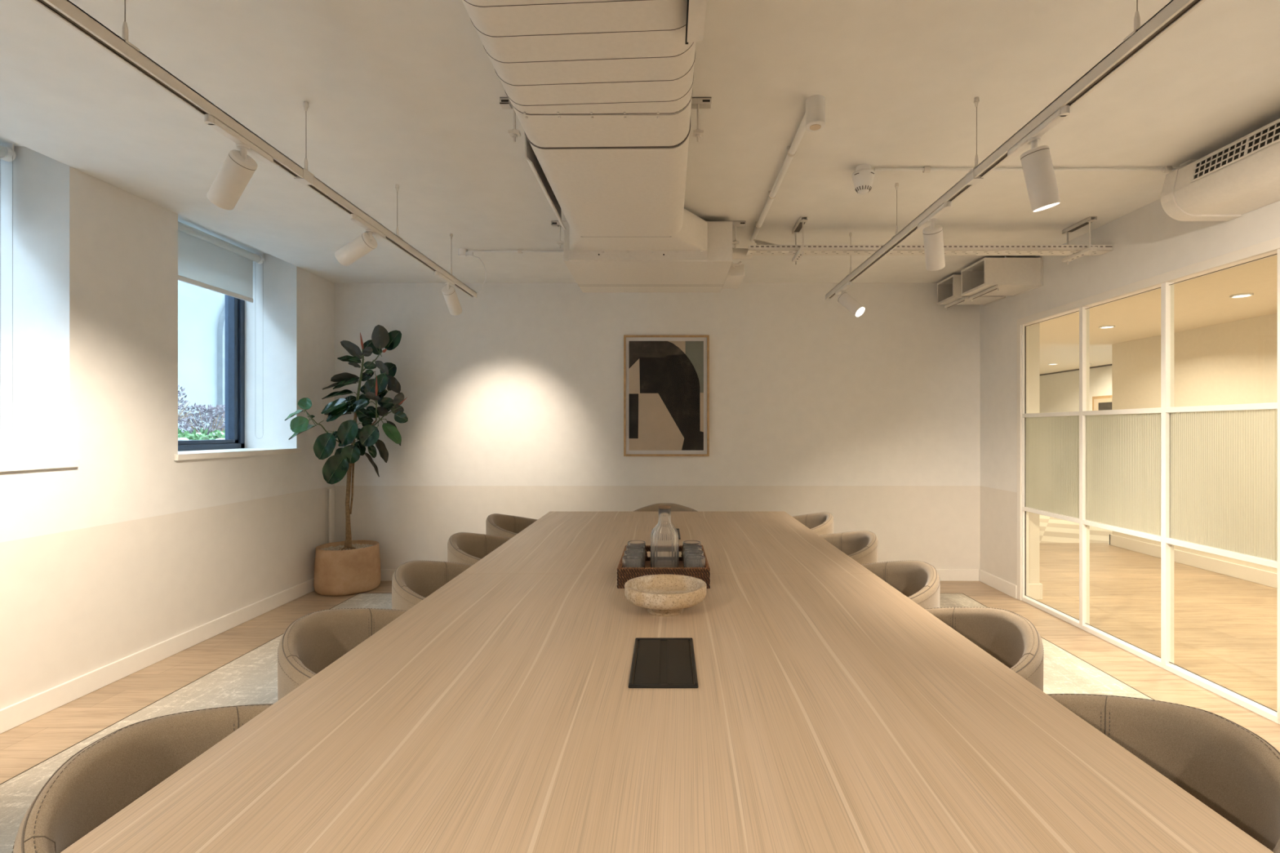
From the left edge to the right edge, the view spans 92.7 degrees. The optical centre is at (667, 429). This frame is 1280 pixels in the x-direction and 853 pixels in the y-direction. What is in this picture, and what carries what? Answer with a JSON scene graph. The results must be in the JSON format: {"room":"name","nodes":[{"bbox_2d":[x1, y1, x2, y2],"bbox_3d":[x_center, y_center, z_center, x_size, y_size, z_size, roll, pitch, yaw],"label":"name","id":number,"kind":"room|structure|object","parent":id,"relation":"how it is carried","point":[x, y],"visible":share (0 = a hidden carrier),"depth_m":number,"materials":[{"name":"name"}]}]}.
{"room":"conference room","nodes":[
{"label":"conference room","id":0,"kind":"room"},
{"bbox_2d":[0,146,334,709],"bbox_3d":[-3.110,-0.080,1.955,0.500,2.760,6.810,0,0,0],"label":"wall","id":1,"kind":"structure","parent":0,"point":[131,548],"depth_m":3.19,"materials":[{"name":"paint"}]},
{"bbox_2d":[0,142,15,444],"bbox_3d":[-3.131,-0.643,2.353,0.066,1.431,1.093,0,0,0],"label":"roller blind","id":2,"kind":"object","parent":1,"relation":"attached to","point":[7,153],"visible":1,"depth_m":2.89,"materials":[{"name":"fabric"}]},
{"bbox_2d":[0,459,79,471],"bbox_3d":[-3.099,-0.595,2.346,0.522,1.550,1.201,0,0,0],"label":"windowsill","id":3,"kind":"structure","parent":1,"relation":"in","point":[6,465],"depth_m":2.76,"materials":[{"name":"white paint"}]},
{"bbox_2d":[0,577,314,733],"bbox_3d":[-2.852,1.250,1.970,0.016,0.100,6.540,0,0,0],"label":"baseboard","id":4,"kind":"structure","parent":1,"relation":"attached to","point":[12,716],"depth_m":3.24,"materials":[{"name":"paint"}]},
{"bbox_2d":[174,294,301,460],"bbox_3d":[-3.099,-0.595,4.133,0.522,1.550,1.201,0,0,0],"label":"window","id":5,"kind":"structure","parent":1,"relation":"in","point":[233,445],"depth_m":4.61,"materials":[{"name":"black metal"}]},
{"bbox_2d":[177,221,264,439],"bbox_3d":[-3.131,-0.643,4.139,0.066,1.431,1.093,0,0,0],"label":"roller blind","id":6,"kind":"object","parent":5,"relation":"attached to","point":[206,260],"visible":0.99,"depth_m":4.25,"materials":[{"name":"fabric"}]},
{"bbox_2d":[328,488,332,542],"bbox_3d":[-2.830,0.850,5.120,0.024,0.700,0.023,0,0,0],"label":"trim","id":7,"kind":"structure","parent":1,"relation":"attached to","point":[330,490],"depth_m":5.11,"materials":[{"name":"paint"}]},
{"bbox_2d":[0,0,1279,283],"bbox_3d":[-0.255,-1.360,1.955,6.210,0.200,6.810,0,0,0],"label":"ceiling","id":8,"kind":"structure","parent":0,"point":[406,94],"depth_m":2.44,"materials":[{"name":"paint"}]},
{"bbox_2d":[31,0,477,297],"bbox_3d":[-1.390,-1.103,1.629,0.039,0.313,5.557,0,0,0],"label":"track","id":9,"kind":"object","parent":8,"relation":"hanging from","point":[65,11],"visible":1,"depth_m":1.78,"materials":[{"name":"white metal"}]},
{"bbox_2d":[204,113,273,210],"bbox_3d":[-1.448,-0.846,1.984,0.181,0.213,0.292,0,0,0],"label":"track spotlight","id":10,"kind":"object","parent":9,"relation":"attached to","point":[237,169],"visible":1,"depth_m":2.00,"materials":[{"name":"white metal"}]},
{"bbox_2d":[334,213,386,266],"bbox_3d":[-1.465,-0.863,2.834,0.198,0.178,0.292,0,0,0],"label":"track spotlight","id":11,"kind":"object","parent":9,"relation":"attached to","point":[365,242],"visible":1,"depth_m":2.84,"materials":[{"name":"white metal"}]},
{"bbox_2d":[434,271,462,315],"bbox_3d":[-1.389,-0.849,3.846,0.082,0.207,0.375,0,0,0],"label":"track spotlight","id":12,"kind":"object","parent":9,"relation":"attached to","point":[449,292],"visible":1,"depth_m":3.88,"materials":[{"name":"white metal"}]},
{"bbox_2d":[457,248,486,293],"bbox_3d":[-1.372,-1.107,4.302,0.141,0.306,0.176,0,0,27],"label":"junction box","id":13,"kind":"object","parent":8,"relation":"attached to","point":[462,252],"visible":0.98,"depth_m":4.25,"materials":[{"name":"white plastic"}]},
{"bbox_2d":[467,248,563,253],"bbox_3d":[-1.010,-1.248,4.270,0.820,0.029,0.029,0,0,0],"label":"conduit","id":14,"kind":"object","parent":8,"relation":"attached to","point":[519,251],"visible":0.82,"depth_m":4.26,"materials":[{"name":"white plastic"}]},
{"bbox_2d":[499,97,711,142],"bbox_3d":[-0.234,-1.180,2.330,0.803,0.160,0.040,0,0,0],"label":"hanger","id":15,"kind":"object","parent":8,"relation":"attached to","point":[698,103],"visible":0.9,"depth_m":2.32,"materials":[{"name":"paint"}]},
{"bbox_2d":[462,0,707,250],"bbox_3d":[-0.169,-1.140,1.147,0.812,0.198,4.875,0,0,0],"label":"air duct","id":16,"kind":"object","parent":15,"relation":"hanging from","point":[600,91],"visible":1,"depth_m":1.97,"materials":[{"name":"metal"}]},
{"bbox_2d":[524,134,565,230],"bbox_3d":[-0.561,-1.176,2.940,0.058,0.152,0.840,0,0,0],"label":"grille","id":17,"kind":"object","parent":16,"relation":"attached to","point":[531,157],"visible":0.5,"depth_m":2.83,"materials":[{"name":"metal"}]},
{"bbox_2d":[551,221,746,248],"bbox_3d":[-0.113,-1.180,3.700,1.175,0.160,0.040,0,0,0],"label":"hanger","id":18,"kind":"object","parent":8,"relation":"attached to","point":[554,224],"visible":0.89,"depth_m":3.69,"materials":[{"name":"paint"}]},
{"bbox_2d":[563,221,744,292],"bbox_3d":[-0.055,-1.107,3.980,1.110,0.238,0.840,0,0,0],"label":"air duct","id":19,"kind":"object","parent":8,"relation":"hanging from","point":[709,270],"visible":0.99,"depth_m":3.75,"materials":[{"name":"metal"}]},
{"bbox_2d":[730,247,752,267],"bbox_3d":[0.458,-1.088,3.845,0.147,0.107,0.122,0,0,0],"label":"insulated pipe","id":20,"kind":"object","parent":19,"relation":"attached to","point":[737,253],"visible":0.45,"depth_m":3.79,"materials":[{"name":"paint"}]},
{"bbox_2d":[684,0,706,44],"bbox_3d":[0.077,-1.136,0.560,0.059,0.238,2.120,0,0,0],"label":"duct edge cover","id":21,"kind":"object","parent":8,"relation":"attached to","point":[695,9],"visible":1,"depth_m":1.52,"materials":[{"name":"metal"}]},
{"bbox_2d":[750,112,805,242],"bbox_3d":[0.556,-1.240,3.175,0.044,0.041,1.610,0,0,0],"label":"conduit","id":22,"kind":"object","parent":8,"relation":"attached to","point":[792,149],"visible":0.92,"depth_m":2.93,"materials":[{"name":"white plastic"}]},
{"bbox_2d":[791,216,807,264],"bbox_3d":[0.810,-1.149,3.730,0.040,0.223,0.260,0,0,0],"label":"bracket","id":23,"kind":"object","parent":8,"relation":"hanging from","point":[802,221],"visible":0.98,"depth_m":3.69,"materials":[{"name":"metal"}]},
{"bbox_2d":[804,94,825,131],"bbox_3d":[0.566,-1.207,2.330,0.075,0.106,0.075,0,0,0],"label":"ceiling spotlight","id":24,"kind":"object","parent":8,"relation":"attached to","point":[815,104],"visible":1,"depth_m":2.30,"materials":[{"name":"white plastic"}]},
{"bbox_2d":[851,164,875,195],"bbox_3d":[0.941,-1.196,2.925,0.106,0.128,0.106,0,0,0],"label":"smoke detector","id":25,"kind":"object","parent":8,"relation":"attached to","point":[863,177],"visible":1,"depth_m":2.89,"materials":[{"name":"white plastic"}]},
{"bbox_2d":[825,0,1205,299],"bbox_3d":[1.175,-1.103,1.656,0.039,0.313,5.612,0,0,0],"label":"track","id":26,"kind":"object","parent":8,"relation":"hanging from","point":[1174,11],"visible":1,"depth_m":1.77,"materials":[{"name":"white metal"}]},
{"bbox_2d":[835,281,865,316],"bbox_3d":[1.187,-0.845,4.070,0.150,0.214,0.278,0,0,-21],"label":"track spotlight","id":27,"kind":"object","parent":26,"relation":"attached to","point":[851,304],"visible":1,"depth_m":4.00,"materials":[{"name":"white metal"}]},
{"bbox_2d":[917,200,951,271],"bbox_3d":[1.189,-0.836,2.683,0.114,0.233,0.290,0,0,11],"label":"track spotlight","id":28,"kind":"object","parent":26,"relation":"attached to","point":[933,240],"visible":1,"depth_m":2.71,"materials":[{"name":"white metal"}]},
{"bbox_2d":[1007,105,1070,212],"bbox_3d":[1.196,-0.828,1.934,0.120,0.248,0.292,0,0,0],"label":"track spotlight","id":29,"kind":"object","parent":26,"relation":"attached to","point":[1037,162],"visible":1,"depth_m":1.92,"materials":[{"name":"white metal"}]},
{"bbox_2d":[874,165,1177,173],"bbox_3d":[1.772,-1.248,2.925,1.555,0.029,0.029,0,0,0],"label":"conduit","id":30,"kind":"object","parent":8,"relation":"attached to","point":[926,169],"visible":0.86,"depth_m":2.92,"materials":[{"name":"white plastic"}]},
{"bbox_2d":[1062,216,1097,265],"bbox_3d":[2.520,-1.149,3.730,0.040,0.223,0.260,0,0,0],"label":"bracket","id":31,"kind":"object","parent":8,"relation":"attached to","point":[1090,220],"visible":0.97,"depth_m":3.70,"materials":[{"name":"metal"}]},
{"bbox_2d":[746,244,1112,255],"bbox_3d":[1.590,-1.098,3.735,2.200,0.034,0.110,0,0,0],"label":"cable tray","id":32,"kind":"object","parent":31,"relation":"on","point":[753,250],"visible":0.81,"depth_m":3.68,"materials":[{"name":"paint"}]},
{"bbox_2d":[755,241,768,244],"bbox_3d":[1.575,-1.140,3.749,2.049,0.108,0.105,0,0,4],"label":"cable","id":33,"kind":"object","parent":32,"relation":"in","point":[758,242],"visible":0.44,"depth_m":3.82,"materials":[{"name":"paint"}]},
{"bbox_2d":[753,239,777,244],"bbox_3d":[1.570,-1.146,3.738,2.059,0.120,0.116,0,0,4],"label":"cable","id":34,"kind":"object","parent":32,"relation":"on","point":[754,240],"visible":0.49,"depth_m":3.81,"materials":[{"name":"paint"}]},
{"bbox_2d":[0,514,1279,783],"bbox_3d":[1.645,1.330,6.775,9.910,0.060,16.450,0,0,0],"label":"floor","id":35,"kind":"structure","parent":0,"point":[1225,627],"depth_m":3.82,"materials":[{"name":"brown wood"}]},
{"bbox_2d":[284,324,408,595],"bbox_3d":[-2.574,0.228,4.892,0.844,2.142,0.637,0,0,-32],"label":"rubber plant","id":36,"kind":"object","parent":35,"relation":"on","point":[349,566],"visible":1,"depth_m":4.86,"materials":[{"name":"green plant"}]},
{"bbox_2d":[0,593,1155,852],"bbox_3d":[-0.050,1.294,2.220,4.748,0.010,5.148,0,0,0],"label":"area rug","id":37,"kind":"object","parent":35,"relation":"on","point":[251,677],"visible":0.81,"depth_m":3.03,"materials":[{"name":"beige carpet"}]},
{"bbox_2d":[11,703,273,852],"bbox_3d":[-0.717,0.907,1.050,0.547,0.751,0.600,0,0,0],"label":"tub chair","id":38,"kind":"object","parent":37,"relation":"on","point":[107,775],"visible":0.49,"depth_m":1.05,"materials":[{"name":"beige fabric"}]},
{"bbox_2d":[277,608,407,701],"bbox_3d":[-0.779,0.907,1.733,0.547,0.751,0.600,0,0,0],"label":"tub chair","id":39,"kind":"object","parent":37,"relation":"on","point":[314,641],"visible":0.27,"depth_m":1.77,"materials":[{"name":"fabric"}]},
{"bbox_2d":[391,560,472,610],"bbox_3d":[-0.789,0.907,2.415,0.547,0.751,0.600,0,0,0],"label":"tub chair","id":40,"kind":"object","parent":37,"relation":"on","point":[412,581],"visible":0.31,"depth_m":2.48,"materials":[{"name":"fabric"}]},
{"bbox_2d":[447,532,511,564],"bbox_3d":[-0.827,0.907,3.103,0.547,0.751,0.600,0,0,0],"label":"tub chair","id":41,"kind":"object","parent":37,"relation":"on","point":[465,548],"visible":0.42,"depth_m":3.19,"materials":[{"name":"fabric"}]},
{"bbox_2d":[485,513,537,537],"bbox_3d":[-0.847,0.907,3.810,0.547,0.751,0.600,0,0,0],"label":"tub chair","id":42,"kind":"object","parent":37,"relation":"on","point":[496,524],"visible":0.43,"depth_m":3.91,"materials":[{"name":"fabric"}]},
{"bbox_2d":[632,502,697,511],"bbox_3d":[-0.012,0.907,4.147,0.600,0.751,0.547,0,0,0],"label":"tub chair","id":43,"kind":"object","parent":37,"relation":"on","point":[674,507],"visible":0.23,"depth_m":4.36,"materials":[{"name":"fabric"}]},
{"bbox_2d":[60,511,1274,852],"bbox_3d":[0.000,0.924,2.367,1.608,0.729,3.600,0,0,0],"label":"meeting table","id":44,"kind":"object","parent":37,"relation":"on","point":[829,711],"visible":0.88,"depth_m":1.10,"materials":[{"name":"brown wood"}]},
{"bbox_2d":[628,637,698,688],"bbox_3d":[-0.009,0.557,1.470,0.152,0.006,0.307,0,0,0],"label":"power outlet","id":45,"kind":"object","parent":44,"relation":"in","point":[660,662],"visible":1,"depth_m":1.44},
{"bbox_2d":[617,545,710,588],"bbox_3d":[-0.013,0.523,2.355,0.330,0.074,0.426,0,0,0],"label":"wicker tray","id":46,"kind":"object","parent":44,"relation":"on","point":[624,574],"visible":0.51,"depth_m":2.15,"materials":[{"name":"brown wicker"}]},
{"bbox_2d":[622,555,642,568],"bbox_3d":[-0.126,0.506,2.205,0.074,0.090,0.074,0,0,0],"label":"drinking glass","id":47,"kind":"object","parent":46,"relation":"on","point":[628,561],"visible":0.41,"depth_m":2.18,"materials":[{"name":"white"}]},
{"bbox_2d":[624,549,644,568],"bbox_3d":[-0.126,0.506,2.302,0.074,0.090,0.074,0,0,0],"label":"drinking glass","id":48,"kind":"object","parent":46,"relation":"on","point":[633,552],"visible":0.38,"depth_m":2.30,"materials":[{"name":"white"}]},
{"bbox_2d":[626,545,644,567],"bbox_3d":[-0.126,0.506,2.399,0.074,0.090,0.074,0,0,0],"label":"drinking glass","id":49,"kind":"object","parent":46,"relation":"on","point":[628,547],"visible":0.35,"depth_m":2.39,"materials":[{"name":"white"}]},
{"bbox_2d":[627,540,645,563],"bbox_3d":[-0.126,0.506,2.496,0.074,0.090,0.074,0,0,0],"label":"drinking glass","id":50,"kind":"object","parent":46,"relation":"on","point":[633,542],"visible":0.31,"depth_m":2.49,"materials":[{"name":"white"}]},
{"bbox_2d":[650,505,679,574],"bbox_3d":[-0.010,0.423,2.360,0.109,0.255,0.109,0,0,0],"label":"glass carafe","id":51,"kind":"object","parent":46,"relation":"on","point":[664,539],"visible":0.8,"depth_m":2.32,"materials":[{"name":"clear glass"}]},
{"bbox_2d":[682,540,700,562],"bbox_3d":[0.101,0.506,2.496,0.074,0.090,0.074,0,0,0],"label":"drinking glass","id":52,"kind":"object","parent":46,"relation":"on","point":[687,542],"visible":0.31,"depth_m":2.49,"materials":[{"name":"white"}]},
{"bbox_2d":[683,545,702,567],"bbox_3d":[0.101,0.506,2.399,0.074,0.090,0.074,0,0,0],"label":"drinking glass","id":53,"kind":"object","parent":46,"relation":"on","point":[686,547],"visible":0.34,"depth_m":2.39,"materials":[{"name":"white"}]},
{"bbox_2d":[684,549,703,568],"bbox_3d":[0.101,0.506,2.302,0.074,0.090,0.074,0,0,0],"label":"drinking glass","id":54,"kind":"object","parent":46,"relation":"on","point":[692,552],"visible":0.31,"depth_m":2.31,"materials":[{"name":"white"}]},
{"bbox_2d":[684,555,705,568],"bbox_3d":[0.101,0.506,2.205,0.074,0.090,0.074,0,0,0],"label":"drinking glass","id":55,"kind":"object","parent":46,"relation":"on","point":[691,561],"visible":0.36,"depth_m":2.18,"materials":[{"name":"white"}]},
{"bbox_2d":[624,574,706,616],"bbox_3d":[-0.005,0.518,1.877,0.252,0.084,0.252,0,0,0],"label":"footed bowl","id":56,"kind":"object","parent":44,"relation":"on","point":[662,595],"visible":1,"depth_m":1.83,"materials":[{"name":"stone"}]},
{"bbox_2d":[792,511,833,535],"bbox_3d":[0.777,0.907,3.887,0.547,0.751,0.600,0,0,0],"label":"tub chair","id":57,"kind":"object","parent":37,"relation":"on","point":[821,523],"visible":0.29,"depth_m":3.94,"materials":[{"name":"fabric"}]},
{"bbox_2d":[819,530,878,564],"bbox_3d":[0.803,0.907,3.160,0.547,0.751,0.600,0,0,0],"label":"tub chair","id":58,"kind":"object","parent":37,"relation":"on","point":[862,546],"visible":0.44,"depth_m":3.23,"materials":[{"name":"fabric"}]},
{"bbox_2d":[861,560,940,608],"bbox_3d":[0.779,0.907,2.415,0.547,0.751,0.600,0,0,0],"label":"tub chair","id":59,"kind":"object","parent":37,"relation":"on","point":[919,581],"visible":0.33,"depth_m":2.47,"materials":[{"name":"fabric"}]},
{"bbox_2d":[924,607,1044,691],"bbox_3d":[0.753,0.907,1.746,0.547,0.751,0.600,0,0,0],"label":"tub chair","id":60,"kind":"object","parent":37,"relation":"on","point":[1008,637],"visible":0.25,"depth_m":1.78,"materials":[{"name":"fabric"}]},
{"bbox_2d":[1046,693,1279,852],"bbox_3d":[0.772,0.907,1.100,0.547,0.751,0.600,0,0,0],"label":"tub chair","id":61,"kind":"object","parent":37,"relation":"on","point":[1225,766],"visible":0.43,"depth_m":1.14,"materials":[{"name":"fabric"}]},
{"bbox_2d":[334,283,980,580],"bbox_3d":[-0.255,-0.080,5.315,6.210,2.760,0.150,0,0,0],"label":"wall","id":62,"kind":"structure","parent":0,"point":[513,406],"depth_m":5.24,"materials":[{"name":"paint"}]},
{"bbox_2d":[623,334,709,456],"bbox_3d":[-0.006,-0.289,5.226,0.731,1.037,0.027,0,0,0],"label":"framed print","id":63,"kind":"object","parent":62,"relation":"attached to","point":[666,377],"visible":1,"depth_m":5.22,"materials":[{"name":"brown paper"}]},
{"bbox_2d":[380,568,978,581],"bbox_3d":[-0.085,1.250,5.232,5.518,0.100,0.016,0,0,0],"label":"baseboard","id":64,"kind":"structure","parent":62,"relation":"attached to","point":[945,575],"depth_m":5.22,"materials":[{"name":"paint"}]},
{"bbox_2d":[1039,365,1111,413],"bbox_3d":[6.575,0.172,10.925,0.150,2.255,8.150,0,0,0],"label":"wall","id":65,"kind":"structure","parent":0,"point":[1058,392],"depth_m":9.88,"materials":[{"name":"paint"}]},
{"bbox_2d":[1039,364,1111,375],"bbox_3d":[6.485,-0.946,11.100,0.030,0.018,7.800,0,0,0],"label":"trim","id":66,"kind":"structure","parent":65,"relation":"attached to","point":[1108,364],"depth_m":9.76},
{"bbox_2d":[1092,395,1111,410],"bbox_3d":[6.479,-0.240,8.945,0.041,0.520,0.650,0,0,0],"label":"framed picture","id":67,"kind":"object","parent":65,"relation":"attached to","point":[1099,402],"visible":0.21,"depth_m":9.06,"materials":[{"name":"brown wood"}]},
{"bbox_2d":[1098,401,1111,410],"bbox_3d":[6.460,-0.240,8.945,0.002,0.320,0.370,0,0,0],"label":"print","id":68,"kind":"object","parent":67,"relation":"attached to","point":[1102,405],"depth_m":9.00},
{"bbox_2d":[980,198,1279,724],"bbox_3d":[2.770,0.020,1.970,0.160,2.560,6.540,0,0,0],"label":"wall","id":69,"kind":"structure","parent":0,"point":[1204,478],"depth_m":3.54,"materials":[{"name":"white paint"}]},
{"bbox_2d":[937,274,1005,310],"bbox_3d":[2.487,-1.136,5.010,0.405,0.248,0.360,0,0,0],"label":"stub","id":70,"kind":"object","parent":69,"relation":"attached to","point":[948,290],"visible":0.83,"depth_m":5.01,"materials":[{"name":"paint"}]},
{"bbox_2d":[979,569,1017,599],"bbox_3d":[2.682,1.250,1.962,0.016,0.100,6.524,0,0,0],"label":"baseboard","id":71,"kind":"structure","parent":69,"relation":"attached to","point":[1007,588],"depth_m":4.92,"materials":[{"name":"paint"}]},
{"bbox_2d":[961,255,1043,302],"bbox_3d":[2.487,-1.127,4.558,0.405,0.265,0.415,0,0,0],"label":"air duct","id":72,"kind":"object","parent":69,"relation":"attached to","point":[1013,277],"visible":0.94,"depth_m":4.38,"materials":[{"name":"metal"}]},
{"bbox_2d":[1028,582,1042,599],"bbox_3d":[2.805,1.240,5.245,0.121,0.120,1.189,0,0,0],"label":"baseboard","id":73,"kind":"structure","parent":69,"relation":"attached to","point":[1035,590],"depth_m":4.65,"materials":[{"name":"paint"}]},
{"bbox_2d":[1017,236,1279,600],"bbox_3d":[2.688,0.228,3.656,0.012,2.145,2.042,0,0,0],"label":"trim","id":74,"kind":"structure","parent":69,"relation":"attached to","point":[1273,244],"depth_m":3.86,"materials":[{"name":"paint"}]},
{"bbox_2d":[1160,118,1279,221],"bbox_3d":[2.524,-1.129,1.260,0.327,0.262,3.320,0,0,0],"label":"air conditioner","id":75,"kind":"object","parent":69,"relation":"attached to","point":[1242,176],"visible":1,"depth_m":2.65,"materials":[{"name":"paint"}]},
{"bbox_2d":[1190,120,1279,182],"bbox_3d":[2.375,-1.159,1.228,0.028,0.090,3.056,0,0,0],"label":"grille","id":76,"kind":"object","parent":75,"relation":"attached to","point":[1265,139],"depth_m":2.54,"materials":[{"name":"metal"}]},
{"bbox_2d":[1039,255,1277,374],"bbox_3d":[4.925,-1.015,6.775,4.150,0.120,16.450,0,0,0],"label":"ceiling","id":77,"kind":"structure","parent":0,"point":[1203,301],"depth_m":5.07,"materials":[{"name":"white paint"}]},
{"bbox_2d":[1098,324,1115,328],"bbox_3d":[4.070,-0.949,5.640,0.124,0.012,0.124,0,0,0],"label":"recessed light","id":78,"kind":"object","parent":77,"relation":"in","point":[1108,326],"visible":1,"depth_m":5.65,"materials":[{"name":"white plastic"}]},
{"bbox_2d":[1229,293,1253,297],"bbox_3d":[4.070,-0.949,4.320,0.124,0.012,0.124,0,0,0],"label":"recessed light","id":79,"kind":"object","parent":77,"relation":"in","point":[1242,295],"visible":1,"depth_m":4.31,"materials":[{"name":"white plastic"}]},
{"bbox_2d":[1111,312,1277,573],"bbox_3d":[5.075,0.172,2.700,0.150,2.255,8.300,0,0,0],"label":"wall","id":80,"kind":"structure","parent":0,"point":[1236,362],"depth_m":5.64,"materials":[{"name":"paint"}]},
{"bbox_2d":[1109,533,1277,588],"bbox_3d":[5.066,1.240,2.785,0.168,0.120,8.170,0,0,0],"label":"baseboard","id":81,"kind":"structure","parent":80,"relation":"attached to","point":[1269,579],"depth_m":5.63,"materials":[{"name":"paint"}]},
{"label":"outside","id":82,"kind":"structure","parent":0,"visible":0},
{"bbox_3d":[-6.180,0.360,5.000,5.640,0.080,18.000,0,0,0],"label":"ground","id":83,"kind":"structure","parent":82,"visible":0},
{"bbox_2d":[177,385,193,434],"bbox_3d":[-5.005,-0.066,6.013,0.703,0.797,0.703,0,0,0],"label":"shrub","id":84,"kind":"object","parent":83,"relation":"on","point":[180,417],"visible":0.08,"depth_m":6.10,"materials":[{"name":"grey plant"}]},
{"bbox_2d":[177,427,213,440],"bbox_3d":[-4.201,0.172,5.330,0.580,0.384,0.492,0,0,0],"label":"flowering bush","id":85,"kind":"object","parent":83,"relation":"on","point":[186,436],"visible":0.19,"depth_m":5.31,"materials":[{"name":"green plant"}]},
{"bbox_2d":[177,280,224,435],"bbox_3d":[-4.865,-3.940,5.000,3.070,8.520,18.000,0,0,0],"label":"window view","id":86,"kind":"structure","parent":83,"relation":"on","point":[201,311],"depth_m":7.85,"materials":[{"name":"stone"}]},
{"bbox_2d":[179,402,224,438],"bbox_3d":[-5.016,0.023,6.621,0.697,0.631,0.688,0,0,0],"label":"shrub","id":87,"kind":"object","parent":83,"relation":"on","point":[202,411],"visible":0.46,"depth_m":6.58,"materials":[{"name":"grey plant"}]},
{"bbox_2d":[203,429,224,439],"bbox_3d":[-4.208,0.175,5.771,0.528,0.367,0.497,0,0,0],"label":"flowering bush","id":88,"kind":"object","parent":83,"relation":"on","point":[216,433],"visible":0.16,"depth_m":5.68,"materials":[{"name":"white plant"}]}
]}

